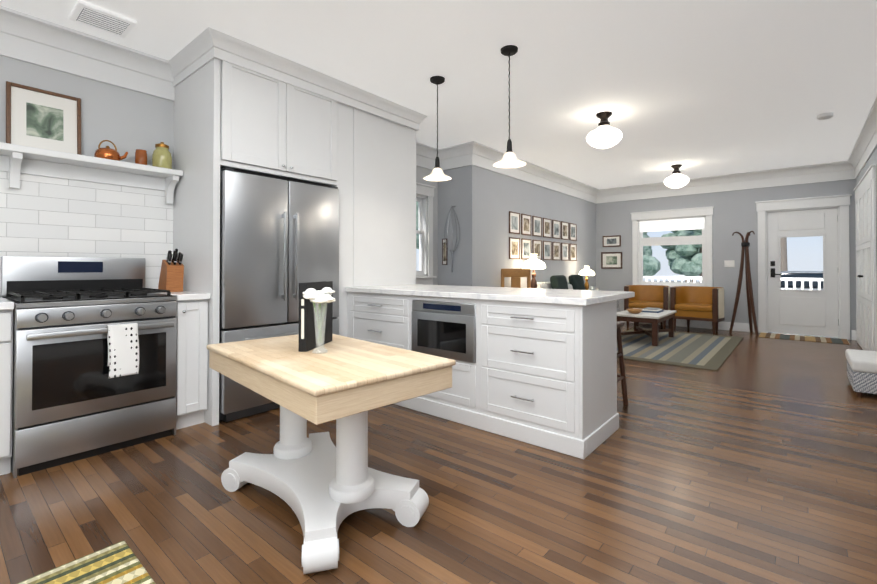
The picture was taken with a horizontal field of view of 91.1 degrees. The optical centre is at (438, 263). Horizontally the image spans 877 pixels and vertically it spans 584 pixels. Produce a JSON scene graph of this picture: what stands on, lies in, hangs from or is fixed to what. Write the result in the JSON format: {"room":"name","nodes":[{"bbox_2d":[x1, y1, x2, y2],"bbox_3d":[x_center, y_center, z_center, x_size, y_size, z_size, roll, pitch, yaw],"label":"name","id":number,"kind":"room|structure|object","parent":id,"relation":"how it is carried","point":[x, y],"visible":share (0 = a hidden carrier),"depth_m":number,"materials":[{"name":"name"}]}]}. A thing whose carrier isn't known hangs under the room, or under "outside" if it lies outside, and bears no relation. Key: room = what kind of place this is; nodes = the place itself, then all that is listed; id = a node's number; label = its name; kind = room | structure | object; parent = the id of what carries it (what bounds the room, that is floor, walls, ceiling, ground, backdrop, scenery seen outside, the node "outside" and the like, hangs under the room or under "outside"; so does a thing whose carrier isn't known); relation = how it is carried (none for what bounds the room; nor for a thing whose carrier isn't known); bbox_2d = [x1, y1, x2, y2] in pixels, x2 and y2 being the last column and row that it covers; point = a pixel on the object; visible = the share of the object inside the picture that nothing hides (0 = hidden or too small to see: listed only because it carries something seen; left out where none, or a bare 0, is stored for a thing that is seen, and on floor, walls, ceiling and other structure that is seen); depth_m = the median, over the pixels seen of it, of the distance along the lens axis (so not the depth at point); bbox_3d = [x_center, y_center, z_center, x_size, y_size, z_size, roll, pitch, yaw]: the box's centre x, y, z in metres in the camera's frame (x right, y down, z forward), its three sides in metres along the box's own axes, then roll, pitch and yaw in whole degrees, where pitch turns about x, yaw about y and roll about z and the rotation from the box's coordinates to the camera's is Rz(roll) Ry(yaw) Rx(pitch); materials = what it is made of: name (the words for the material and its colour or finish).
{"room":"kitchen and living room","nodes":[
{"label":"kitchen and living room","id":0,"kind":"room"},
{"bbox_2d":[0,55,437,284],"bbox_3d":[-2.095,-0.227,3.625,0.150,2.710,6.300,0,-1,40],"label":"wall","id":1,"kind":"structure","parent":0,"point":[124,120],"depth_m":3.16,"materials":[{"name":"grey paint"}]},
{"bbox_2d":[0,171,173,288],"bbox_3d":[-3.046,-0.192,2.368,0.010,0.784,2.845,0,-1,40],"label":"tile backsplash","id":2,"kind":"structure","parent":1,"relation":"attached to","point":[41,216],"depth_m":3.02,"materials":[{"name":"white tile"}]},
{"bbox_2d":[0,142,182,203],"bbox_3d":[-2.968,-0.605,2.305,0.213,0.242,2.844,0,-1,40],"label":"shelf","id":3,"kind":"object","parent":1,"relation":"attached to","point":[16,161],"visible":1,"depth_m":2.96,"materials":[{"name":"white wood"}]},
{"bbox_2d":[6,81,81,154],"bbox_3d":[-2.605,-0.936,2.852,0.052,0.430,0.370,0,-1,40],"label":"print","id":4,"kind":"object","parent":3,"relation":"on","point":[41,119],"visible":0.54,"depth_m":2.84,"materials":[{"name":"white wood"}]},
{"bbox_2d":[94,140,127,160],"bbox_3d":[-2.327,-0.797,3.066,0.150,0.155,0.197,0,-1,40],"label":"copper kettle","id":5,"kind":"object","parent":3,"relation":"on","point":[107,152],"visible":0.85,"depth_m":3.01,"materials":[{"name":"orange metal"}]},
{"bbox_2d":[135,149,146,164],"bbox_3d":[-2.219,-0.781,3.212,0.076,0.125,0.076,0,-1,40],"label":"canister","id":6,"kind":"object","parent":3,"relation":"on","point":[140,156],"visible":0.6,"depth_m":3.18,"materials":[{"name":"orange ceramic"}]},
{"bbox_2d":[152,142,171,168],"bbox_3d":[-2.124,-0.825,3.309,0.132,0.214,0.132,0,-1,40],"label":"glass jar","id":7,"kind":"object","parent":3,"relation":"on","point":[161,156],"visible":0.9,"depth_m":3.26,"materials":[{"name":"green glass"}]},
{"bbox_2d":[0,5,443,169],"bbox_3d":[-1.951,-1.444,3.614,0.100,0.274,6.150,0,-1,40],"label":"crown molding","id":8,"kind":"structure","parent":1,"relation":"attached to","point":[25,37],"depth_m":3.02,"materials":[{"name":"white wood"}]},
{"bbox_2d":[416,182,436,284],"bbox_3d":[-0.385,-0.386,5.585,0.170,1.345,0.920,0,-1,40],"label":"kitchen window","id":9,"kind":"structure","parent":1,"relation":"in","point":[424,274],"depth_m":5.82,"materials":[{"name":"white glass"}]},
{"bbox_2d":[0,322,876,583],"bbox_3d":[1.172,1.181,3.871,4.820,0.100,10.900,0,-1,40],"label":"floor","id":10,"kind":"structure","parent":0,"point":[752,459],"depth_m":2.03,"materials":[{"name":"brown wood"}]},
{"bbox_2d":[0,311,12,474],"bbox_3d":[-2.813,0.676,2.098,0.697,0.876,0.991,0,-1,40],"label":"base cabinet","id":11,"kind":"object","parent":10,"relation":"on","point":[6,317],"depth_m":2.24,"materials":[{"name":"white wood"}]},
{"bbox_2d":[0,297,13,310],"bbox_3d":[-3.085,0.215,1.759,0.722,0.040,1.866,0,-1,40],"label":"countertop","id":12,"kind":"structure","parent":11,"relation":"on","point":[5,305],"depth_m":2.23,"materials":[{"name":"white stone"}]},
{"bbox_2d":[17,540,155,583],"bbox_3d":[-1.392,1.097,0.828,0.930,0.008,1.540,0,-1,40],"label":"rug","id":13,"kind":"object","parent":10,"relation":"on","point":[118,563],"visible":1,"depth_m":1.54,"materials":[{"name":"multicoloured fabric"}]},
{"bbox_2d":[0,256,176,477],"bbox_3d":[-2.207,0.537,2.739,0.785,1.165,0.760,0,-1,40],"label":"range","id":14,"kind":"object","parent":10,"relation":"on","point":[72,401],"visible":1,"depth_m":2.51,"materials":[{"name":"grey metal"}]},
{"bbox_2d":[107,323,138,377],"bbox_3d":[-1.867,0.511,2.548,0.042,0.304,0.153,0,-1,40],"label":"hanging towel","id":15,"kind":"object","parent":14,"relation":"hanging from","point":[123,349],"visible":1,"depth_m":2.54,"materials":[{"name":"white fabric"}]},
{"bbox_2d":[171,292,210,429],"bbox_3d":[-1.933,0.686,3.145,0.697,0.876,0.208,0,-1,40],"label":"base cabinet","id":16,"kind":"object","parent":10,"relation":"on","point":[192,366],"depth_m":2.93,"materials":[{"name":"white wood"}]},
{"bbox_2d":[158,248,183,291],"bbox_3d":[-1.967,0.049,3.175,0.201,0.318,0.110,0,-1,40],"label":"knife block","id":17,"kind":"object","parent":16,"relation":"on","point":[171,274],"visible":1,"depth_m":3.13,"materials":[{"name":"brown wood"}]},
{"bbox_2d":[219,168,338,421],"bbox_3d":[-1.445,0.231,3.584,0.826,1.793,0.976,0,-1,40],"label":"fridge","id":18,"kind":"object","parent":10,"relation":"on","point":[279,240],"visible":0.65,"depth_m":3.22,"materials":[{"name":"grey metal"}]},
{"bbox_2d":[168,27,426,425],"bbox_3d":[-1.147,-0.221,3.978,0.841,2.704,2.210,0,-1,40],"label":"tall cabinet","id":19,"kind":"object","parent":10,"relation":"on","point":[241,106],"visible":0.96,"depth_m":3.42,"materials":[{"name":"white wood"}]},
{"bbox_2d":[207,334,455,573],"bbox_3d":[-0.556,0.763,2.017,0.660,0.700,1.140,1,-1,-44],"label":"table","id":20,"kind":"object","parent":10,"relation":"on","point":[322,485],"visible":0.98,"depth_m":1.79,"materials":[{"name":"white wood"}]},
{"bbox_2d":[298,281,332,351],"bbox_3d":[-0.612,0.253,2.161,0.042,0.320,0.301,0,-1,9],"label":"book","id":21,"kind":"object","parent":20,"relation":"on","point":[307,335],"visible":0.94,"depth_m":2.05,"materials":[{"name":"black paper"}]},
{"bbox_2d":[303,287,335,353],"bbox_3d":[-0.549,0.262,1.997,0.152,0.300,0.164,0,-1,40],"label":"vase","id":22,"kind":"object","parent":20,"relation":"on","point":[323,296],"visible":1,"depth_m":1.98,"materials":[{"name":"clear glass"}]},
{"bbox_2d":[347,292,618,458],"bbox_3d":[0.195,0.687,3.378,2.159,0.877,0.660,0,-1,40],"label":"kitchen island","id":23,"kind":"object","parent":10,"relation":"on","point":[536,366],"depth_m":2.79,"materials":[{"name":"white wood"}]},
{"bbox_2d":[345,284,634,307],"bbox_3d":[0.297,0.229,3.486,2.182,0.040,0.930,0,-1,40],"label":"island countertop","id":24,"kind":"structure","parent":23,"relation":"on","point":[567,296],"depth_m":3.04,"materials":[{"name":"white stone"}]},
{"bbox_2d":[501,269,530,287],"bbox_3d":[1.136,0.609,5.840,0.460,1.080,0.460,0,-1,-15],"label":"chair","id":25,"kind":"object","parent":10,"relation":"on","point":[515,275],"visible":0.23,"depth_m":6.02,"materials":[{"name":"brown wood"}]},
{"bbox_2d":[537,280,618,311],"bbox_3d":[2.235,0.730,6.999,0.910,0.860,1.550,0,-1,40],"label":"sofa","id":26,"kind":"object","parent":10,"relation":"on","point":[544,285],"visible":0.04,"depth_m":6.74,"materials":[{"name":"fabric"}]},
{"bbox_2d":[550,275,567,288],"bbox_3d":[1.925,0.393,6.812,0.188,0.414,0.420,0,-1,40],"label":"pillow","id":27,"kind":"object","parent":26,"relation":"on","point":[558,281],"visible":0.4,"depth_m":6.70,"materials":[{"name":"fabric"}]},
{"bbox_2d":[568,275,585,289],"bbox_3d":[2.375,0.398,7.348,0.188,0.414,0.420,0,-1,40],"label":"pillow","id":28,"kind":"object","parent":26,"relation":"on","point":[576,282],"visible":0.48,"depth_m":7.23,"materials":[{"name":"fabric"}]},
{"bbox_2d":[617,321,627,404],"bbox_3d":[1.254,0.797,3.428,0.389,0.662,0.389,0,-1,40],"label":"bar stool","id":29,"kind":"object","parent":10,"relation":"on","point":[622,377],"visible":0.19,"depth_m":3.43,"materials":[{"name":"brown wood"}]},
{"bbox_2d":[624,285,669,328],"bbox_3d":[3.871,0.789,7.978,0.752,0.759,0.575,0,-1,32],"label":"armchair","id":30,"kind":"object","parent":10,"relation":"on","point":[653,296],"visible":0.62,"depth_m":8.01,"materials":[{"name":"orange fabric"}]},
{"bbox_2d":[617,328,743,370],"bbox_3d":[3.222,1.146,6.133,1.610,0.010,2.800,0,-1,40],"label":"living room rug","id":31,"kind":"object","parent":10,"relation":"on","point":[700,351],"visible":0.65,"depth_m":5.69,"materials":[{"name":"fabric"}]},
{"bbox_2d":[617,308,676,345],"bbox_3d":[3.125,0.940,6.510,0.640,0.409,1.110,0,-1,40],"label":"coffee table","id":32,"kind":"object","parent":31,"relation":"on","point":[654,319],"visible":0.75,"depth_m":6.22,"materials":[{"name":"wood"}]},
{"bbox_2d":[627,309,642,313],"bbox_3d":[2.882,0.703,6.331,0.220,0.060,0.220,0,-1,40],"label":"bowl","id":33,"kind":"object","parent":32,"relation":"on","point":[634,311],"visible":1,"depth_m":6.28,"materials":[{"name":"brown wood"}]},
{"bbox_2d":[641,307,663,312],"bbox_3d":[3.266,0.708,6.571,0.240,0.054,0.320,0,-1,40],"label":"books","id":34,"kind":"object","parent":32,"relation":"on","point":[653,310],"visible":0.92,"depth_m":6.49,"materials":[{"name":"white paper"}]},
{"bbox_2d":[670,286,724,334],"bbox_3d":[4.489,0.783,7.432,0.575,0.759,0.752,0,-1,-42],"label":"armchair","id":35,"kind":"object","parent":10,"relation":"on","point":[697,303],"visible":0.96,"depth_m":7.39,"materials":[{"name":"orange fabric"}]},
{"bbox_2d":[729,231,758,335],"bbox_3d":[5.081,0.316,7.163,0.408,1.695,0.408,0,-1,40],"label":"coat rack","id":36,"kind":"object","parent":10,"relation":"on","point":[745,244],"visible":1,"depth_m":7.13,"materials":[{"name":"brown wood"}]},
{"bbox_2d":[758,332,849,344],"bbox_3d":[5.621,1.153,6.658,1.050,0.008,0.550,0,-1,40],"label":"doormat","id":37,"kind":"object","parent":10,"relation":"on","point":[808,338],"visible":1,"depth_m":6.59,"materials":[{"name":"multicoloured fabric"}]},
{"bbox_2d":[845,349,876,396],"bbox_3d":[3.849,0.975,3.819,0.310,0.310,0.680,0,-1,40],"label":"ottoman bench","id":38,"kind":"object","parent":10,"relation":"on","point":[862,371],"visible":1,"depth_m":3.64,"materials":[{"name":"fabric"}]},
{"bbox_3d":[1.404,0.834,6.344,0.420,0.640,0.420,0,-1,40],"label":"end table","id":39,"kind":"object","parent":10,"relation":"on","visible":0},
{"bbox_2d":[522,254,545,287],"bbox_3d":[1.405,0.188,6.350,0.345,0.650,0.345,0,-1,40],"label":"table lamp","id":40,"kind":"object","parent":39,"relation":"on","point":[533,262],"visible":0.85,"depth_m":6.27,"materials":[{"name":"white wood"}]},
{"bbox_3d":[2.729,0.869,7.921,0.420,0.600,0.420,0,-1,40],"label":"end table","id":41,"kind":"object","parent":10,"relation":"on","visible":0},
{"bbox_2d":[579,266,594,289],"bbox_3d":[2.729,0.308,7.926,0.276,0.520,0.276,0,-1,40],"label":"table lamp","id":42,"kind":"object","parent":41,"relation":"on","point":[586,271],"visible":0.83,"depth_m":7.87,"materials":[{"name":"gold metal"}]},
{"bbox_2d":[0,0,876,188],"bbox_3d":[1.172,-1.629,3.898,4.820,0.100,10.900,0,-1,40],"label":"ceiling","id":43,"kind":"structure","parent":0,"point":[700,88],"depth_m":3.43,"materials":[{"name":"white paint"}]},
{"bbox_2d":[69,0,135,37],"bbox_3d":[-2.174,-1.573,2.790,0.280,0.031,0.300,0,-1,40],"label":"ceiling vent","id":44,"kind":"object","parent":43,"relation":"in","point":[93,16],"visible":0.98,"depth_m":2.76,"materials":[{"name":"white metal"}]},
{"bbox_2d":[423,76,451,180],"bbox_3d":[-0.009,-1.153,3.684,0.244,0.854,0.244,0,-1,40],"label":"pendant light","id":45,"kind":"object","parent":43,"relation":"hanging from","point":[437,174],"visible":1,"depth_m":3.67,"materials":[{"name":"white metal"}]},
{"bbox_2d":[493,45,525,167],"bbox_3d":[0.524,-1.158,3.184,0.244,0.854,0.244,0,-1,40],"label":"pendant light","id":46,"kind":"object","parent":43,"relation":"hanging from","point":[509,159],"visible":1,"depth_m":3.18,"materials":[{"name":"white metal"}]},
{"bbox_2d":[586,111,622,148],"bbox_3d":[1.742,-1.392,4.527,0.356,0.360,0.356,0,-1,40],"label":"ceiling light","id":47,"kind":"object","parent":43,"relation":"attached to","point":[604,135],"visible":1,"depth_m":4.44,"materials":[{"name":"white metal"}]},
{"bbox_2d":[664,164,688,187],"bbox_3d":[3.765,-1.371,6.811,0.356,0.360,0.356,0,-1,40],"label":"ceiling light","id":48,"kind":"object","parent":43,"relation":"attached to","point":[676,179],"visible":1,"depth_m":6.73,"materials":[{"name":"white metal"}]},
{"bbox_2d":[816,112,833,119],"bbox_3d":[4.076,-1.550,4.540,0.136,0.044,0.136,0,-1,40],"label":"smoke detector","id":49,"kind":"object","parent":43,"relation":"attached to","point":[825,116],"visible":1,"depth_m":4.51,"materials":[{"name":"white plastic"}]},
{"bbox_2d":[438,165,595,289],"bbox_3d":[1.636,-0.189,7.608,0.740,2.710,4.600,0,-1,40],"label":"wall","id":50,"kind":"structure","parent":0,"point":[483,201],"depth_m":6.02,"materials":[{"name":"grey paint"}]},
{"bbox_2d":[442,206,459,271],"bbox_3d":[0.153,-0.329,5.770,0.350,0.894,0.124,0,-1,40],"label":"wall art","id":51,"kind":"object","parent":50,"relation":"attached to","point":[444,251],"visible":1,"depth_m":5.78,"materials":[{"name":"silver metal"}]},
{"bbox_2d":[440,143,468,169],"bbox_3d":[0.213,-1.424,5.746,0.450,0.274,0.100,0,-1,40],"label":"crown molding","id":52,"kind":"structure","parent":50,"relation":"attached to","point":[451,157],"depth_m":5.79,"materials":[{"name":"white wood"}]},
{"bbox_2d":[464,141,599,203],"bbox_3d":[1.877,-1.410,7.254,0.100,0.274,4.550,0,-1,40],"label":"crown molding","id":53,"kind":"structure","parent":50,"relation":"attached to","point":[478,154],"depth_m":6.78,"materials":[{"name":"white wood"}]},
{"bbox_2d":[509,211,576,260],"bbox_3d":[1.831,-0.408,7.251,0.018,0.700,2.460,0,-1,40],"label":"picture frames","id":54,"kind":"object","parent":50,"relation":"attached to","point":[559,250],"visible":0.96,"depth_m":7.08,"materials":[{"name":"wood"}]},
{"bbox_2d":[596,179,856,339],"bbox_3d":[4.912,-0.188,7.762,4.080,2.710,0.150,0,-1,40],"label":"wall","id":55,"kind":"structure","parent":0,"point":[734,211],"depth_m":7.53,"materials":[{"name":"grey paint"}]},
{"bbox_2d":[601,235,621,268],"bbox_3d":[3.540,-0.231,8.803,0.420,0.675,0.020,0,-1,40],"label":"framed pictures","id":56,"kind":"object","parent":55,"relation":"attached to","point":[611,260],"visible":1,"depth_m":8.80,"materials":[{"name":"brown wood"}]},
{"bbox_2d":[630,206,713,286],"bbox_3d":[4.390,-0.244,8.136,1.410,1.540,0.170,0,-1,40],"label":"window","id":57,"kind":"structure","parent":55,"relation":"in","point":[699,218],"depth_m":8.10,"materials":[{"name":"white wood"}]},
{"bbox_2d":[620,319,754,331],"bbox_3d":[4.346,1.098,8.117,2.680,0.145,0.016,0,-1,40],"label":"baseboard","id":58,"kind":"structure","parent":55,"relation":"attached to","point":[737,326],"depth_m":7.69,"materials":[{"name":"white wood"}]},
{"bbox_2d":[600,161,847,202],"bbox_3d":[4.775,-1.405,7.726,3.690,0.274,0.100,0,-1,40],"label":"crown molding","id":59,"kind":"structure","parent":55,"relation":"attached to","point":[832,171],"depth_m":7.41,"materials":[{"name":"white wood"}]},
{"bbox_2d":[724,260,734,266],"bbox_3d":[5.078,0.005,7.514,0.150,0.120,0.011,0,-1,40],"label":"switch plate","id":60,"kind":"object","parent":55,"relation":"attached to","point":[729,263],"visible":1,"depth_m":7.51,"materials":[{"name":"white plastic"}]},
{"bbox_2d":[767,208,838,337],"bbox_3d":[5.840,0.144,6.918,0.878,2.006,0.105,0,-1,40],"label":"front door","id":61,"kind":"structure","parent":55,"relation":"in","point":[801,311],"depth_m":6.90,"materials":[{"name":"white paint"}]},
{"bbox_2d":[755,194,851,339],"bbox_3d":[5.843,0.057,6.931,1.180,2.205,0.162,0,-1,40],"label":"door frame","id":62,"kind":"structure","parent":55,"relation":"attached to","point":[841,203],"depth_m":6.75,"materials":[{"name":"white wood"}]},
{"bbox_2d":[643,276,822,289],"bbox_3d":[5.939,0.753,8.393,5.270,1.080,2.149,0,-1,40],"label":"porch railing","id":63,"kind":"object","parent":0,"point":[802,280],"depth_m":8.73,"materials":[{"name":"white wood"}]},
{"bbox_2d":[857,147,876,265],"bbox_3d":[2.912,-0.239,2.325,0.150,2.710,10.750,0,-1,40],"label":"wall","id":64,"kind":"structure","parent":0,"point":[872,160],"depth_m":4.93,"materials":[{"name":"grey paint"}]},
{"bbox_2d":[848,96,876,178],"bbox_3d":[2.864,-1.455,2.475,0.100,0.274,10.600,0,-1,40],"label":"crown molding","id":65,"kind":"structure","parent":64,"relation":"attached to","point":[865,145],"depth_m":5.28,"materials":[{"name":"white wood"}]},
{"bbox_2d":[853,164,876,350],"bbox_3d":[5.540,0.019,5.633,0.079,2.255,2.060,0,-1,40],"label":"closet doors","id":66,"kind":"structure","parent":64,"relation":"in","point":[866,266],"depth_m":5.29,"materials":[{"name":"white paint"}]},
{"label":"outside","id":67,"kind":"structure","parent":0,"visible":0},
{"bbox_3d":[16.824,1.891,19.841,60.000,0.020,68.000,0,-1,40],"label":"ground","id":68,"kind":"structure","parent":67,"visible":0},
{"bbox_2d":[416,201,418,248],"bbox_3d":[-1.718,-2.408,18.873,5.647,8.560,5.436,0,-1,40],"label":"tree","id":69,"kind":"object","parent":68,"relation":"on","point":[417,240],"depth_m":17.37,"materials":[{"name":"green plant"}]},
{"bbox_2d":[644,246,651,255],"bbox_3d":[20.754,-5.489,47.097,5.109,15.252,4.464,0,-1,40],"label":"tree","id":70,"kind":"object","parent":68,"relation":"on","point":[649,249],"depth_m":44.42,"materials":[{"name":"green plant"}]},
{"bbox_2d":[643,232,660,278],"bbox_3d":[9.956,-3.676,22.911,3.195,11.170,2.839,0,-1,40],"label":"tree","id":71,"kind":"object","parent":68,"relation":"on","point":[655,270],"depth_m":21.77,"materials":[{"name":"green plant"}]},
{"bbox_2d":[660,230,697,281],"bbox_3d":[16.896,-5.120,29.046,3.886,14.175,3.369,0,-1,40],"label":"tree","id":72,"kind":"object","parent":68,"relation":"on","point":[669,247],"depth_m":28.65,"materials":[{"name":"green plant"}]},
{"bbox_2d":[670,229,701,282],"bbox_3d":[14.752,-3.147,24.215,2.974,10.137,3.022,0,-1,40],"label":"tree","id":73,"kind":"object","parent":68,"relation":"on","point":[696,271],"depth_m":23.77,"materials":[{"name":"green plant"}]},
{"bbox_2d":[780,237,787,270],"bbox_3d":[16.973,-2.482,19.753,6.558,8.723,6.542,0,-1,40],"label":"bare tree","id":74,"kind":"object","parent":68,"relation":"on","point":[783,248],"depth_m":20.19,"materials":[{"name":"beige plant"}]},
{"bbox_2d":[781,271,822,289],"bbox_3d":[13.853,1.074,16.467,4.400,1.550,2.040,0,-1,40],"label":"car","id":75,"kind":"object","parent":68,"relation":"on","point":[799,274],"depth_m":15.82,"materials":[{"name":"grey paint"}]}
]}

